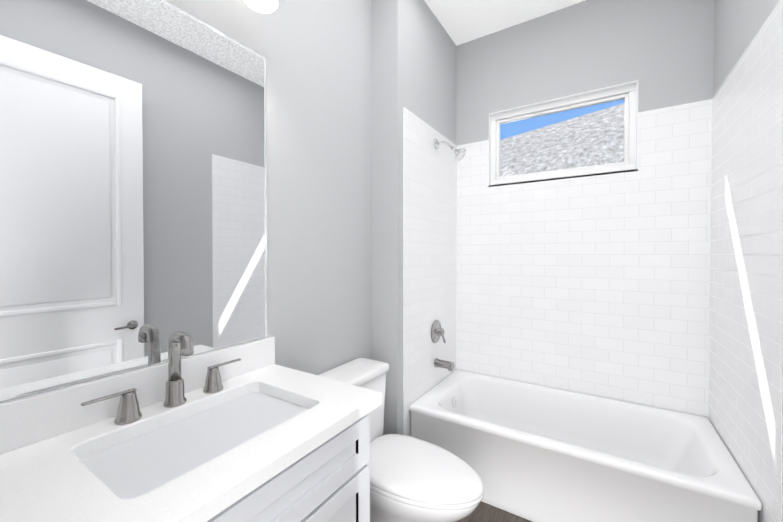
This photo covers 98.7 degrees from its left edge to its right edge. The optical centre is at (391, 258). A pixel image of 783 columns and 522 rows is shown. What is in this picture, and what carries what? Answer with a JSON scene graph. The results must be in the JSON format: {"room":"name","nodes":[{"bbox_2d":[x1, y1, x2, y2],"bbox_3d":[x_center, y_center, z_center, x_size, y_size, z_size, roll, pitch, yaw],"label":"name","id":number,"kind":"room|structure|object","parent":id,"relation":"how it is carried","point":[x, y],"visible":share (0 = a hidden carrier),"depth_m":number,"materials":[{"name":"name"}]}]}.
{"room":"bathroom","nodes":[
{"label":"bathroom","id":0,"kind":"room"},
{"bbox_2d":[1,0,371,402],"bbox_3d":[-0.395,-0.192,1.748,0.120,3.040,2.906,0,1,32],"label":"wall","id":1,"kind":"structure","parent":0,"point":[317,54],"depth_m":1.67,"materials":[{"name":"grey paint"}]},
{"bbox_2d":[0,0,266,402],"bbox_3d":[-0.788,-0.248,1.009,0.006,1.172,0.972,0,1,32],"label":"mirror","id":2,"kind":"object","parent":1,"relation":"attached to","point":[133,184],"visible":1,"depth_m":0.99,"materials":[{"name":"white mirror"}]},
{"bbox_2d":[244,0,277,13],"bbox_3d":[-0.663,-1.093,1.028,0.186,0.292,0.684,0,1,32],"label":"sconce","id":3,"kind":"object","parent":1,"relation":"attached to","point":[265,6],"visible":1,"depth_m":1.26,"materials":[{"name":"white glass"}]},
{"bbox_2d":[372,0,455,434],"bbox_3d":[0.203,-0.199,2.405,0.185,3.040,0.916,0,1,32],"label":"wall","id":4,"kind":"structure","parent":0,"point":[413,58],"depth_m":2.03,"materials":[{"name":"grey paint"}]},
{"bbox_2d":[403,107,456,435],"bbox_3d":[0.299,0.206,2.382,0.008,2.230,0.843,0,1,32],"label":"tiled wall","id":5,"kind":"structure","parent":4,"relation":"attached to","point":[429,231],"depth_m":2.27,"materials":[{"name":"white tile"}]},
{"bbox_2d":[431,320,445,342],"bbox_3d":[0.340,0.524,2.389,0.056,0.170,0.164,0,1,32],"label":"shower valve","id":6,"kind":"object","parent":5,"relation":"attached to","point":[437,331],"visible":1,"depth_m":2.37,"materials":[{"name":"silver metal"}]},
{"bbox_2d":[434,358,453,370],"bbox_3d":[0.372,0.748,2.371,0.133,0.069,0.066,0,1,32],"label":"tub spout","id":7,"kind":"object","parent":5,"relation":"attached to","point":[445,364],"visible":1,"depth_m":2.35,"materials":[{"name":"silver metal"}]},
{"bbox_2d":[434,139,465,161],"bbox_3d":[0.408,-0.756,2.331,0.218,0.183,0.104,0,1,32],"label":"shower head","id":8,"kind":"object","parent":5,"relation":"attached to","point":[459,154],"visible":1,"depth_m":2.31},
{"bbox_2d":[457,501,531,521],"bbox_3d":[-0.012,1.391,0.646,1.966,0.100,4.386,0,1,32],"label":"floor","id":9,"kind":"structure","parent":0,"point":[483,512],"depth_m":1.73,"materials":[{"name":"brown wood"}]},
{"bbox_2d":[0,331,381,521],"bbox_3d":[-0.543,0.782,0.874,0.572,1.111,1.007,0,1,32],"label":"bathroom vanity","id":10,"kind":"object","parent":9,"relation":"on","point":[252,431],"visible":1,"depth_m":0.89,"materials":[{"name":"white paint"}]},
{"bbox_2d":[80,331,240,424],"bbox_3d":[-0.653,0.340,1.038,0.123,0.229,0.448,0,1,32],"label":"faucet","id":11,"kind":"object","parent":10,"relation":"on","point":[180,343],"depth_m":1.03,"materials":[{"name":"silver metal"}]},
{"bbox_2d":[318,357,483,521],"bbox_3d":[0.036,0.950,1.573,0.792,0.760,0.426,0,1,32],"label":"toilet","id":12,"kind":"object","parent":9,"relation":"on","point":[412,479],"visible":0.52,"depth_m":1.45,"materials":[{"name":"white ceramic"}]},
{"bbox_2d":[409,369,761,521],"bbox_3d":[0.960,1.115,2.002,1.521,0.420,0.790,0,1,32],"label":"bathtub","id":13,"kind":"object","parent":9,"relation":"on","point":[533,452],"visible":0.9,"depth_m":1.78,"materials":[{"name":"white ceramic"}]},
{"bbox_2d":[424,0,584,45],"bbox_3d":[-0.012,-1.749,0.611,1.966,0.100,4.386,0,1,32],"label":"ceiling","id":14,"kind":"structure","parent":0,"point":[462,21],"depth_m":2.36,"materials":[{"name":"white paint"}]},
{"bbox_2d":[456,0,714,145],"bbox_3d":[1.131,-0.200,2.430,1.726,3.040,0.120,0,1,32],"label":"wall","id":15,"kind":"structure","parent":0,"point":[662,51],"depth_m":2.23,"materials":[{"name":"grey paint"}]},
{"bbox_2d":[488,80,638,184],"bbox_3d":[1.165,-0.834,2.379,0.930,0.550,0.098,0,1,32],"label":"window","id":16,"kind":"structure","parent":15,"relation":"in","point":[628,92],"depth_m":2.33,"materials":[{"name":"white plastic"}]},
{"bbox_2d":[490,169,636,186],"bbox_3d":[1.154,-0.553,2.365,0.932,0.012,0.058,0,1,32],"label":"window sill","id":17,"kind":"structure","parent":15,"relation":"attached to","point":[572,177],"depth_m":2.26,"materials":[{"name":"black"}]},
{"bbox_2d":[456,99,711,418],"bbox_3d":[1.175,0.207,2.331,1.541,2.230,0.008,0,1,32],"label":"tiled wall","id":18,"kind":"structure","parent":15,"relation":"attached to","point":[595,285],"depth_m":2.20,"materials":[{"name":"white tile"}]},
{"bbox_2d":[714,0,779,94],"bbox_3d":[1.164,-0.181,0.759,0.120,3.040,2.906,0,1,32],"label":"wall","id":19,"kind":"structure","parent":0,"point":[738,24],"depth_m":1.62,"materials":[{"name":"grey paint"}]},
{"bbox_2d":[709,0,782,521],"bbox_3d":[1.570,0.216,1.523,0.008,2.230,0.933,0,1,32],"label":"tiled wall","id":20,"kind":"structure","parent":19,"relation":"attached to","point":[746,347],"depth_m":1.38,"materials":[{"name":"white tile"}]},
{"label":"outside","id":21,"kind":"structure","parent":0,"visible":0},
{"bbox_2d":[500,103,624,176],"bbox_3d":[4.562,-2.552,7.557,14.000,4.430,3.500,0,1,32],"label":"roof","id":22,"kind":"structure","parent":21,"point":[584,149],"depth_m":8.23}
]}

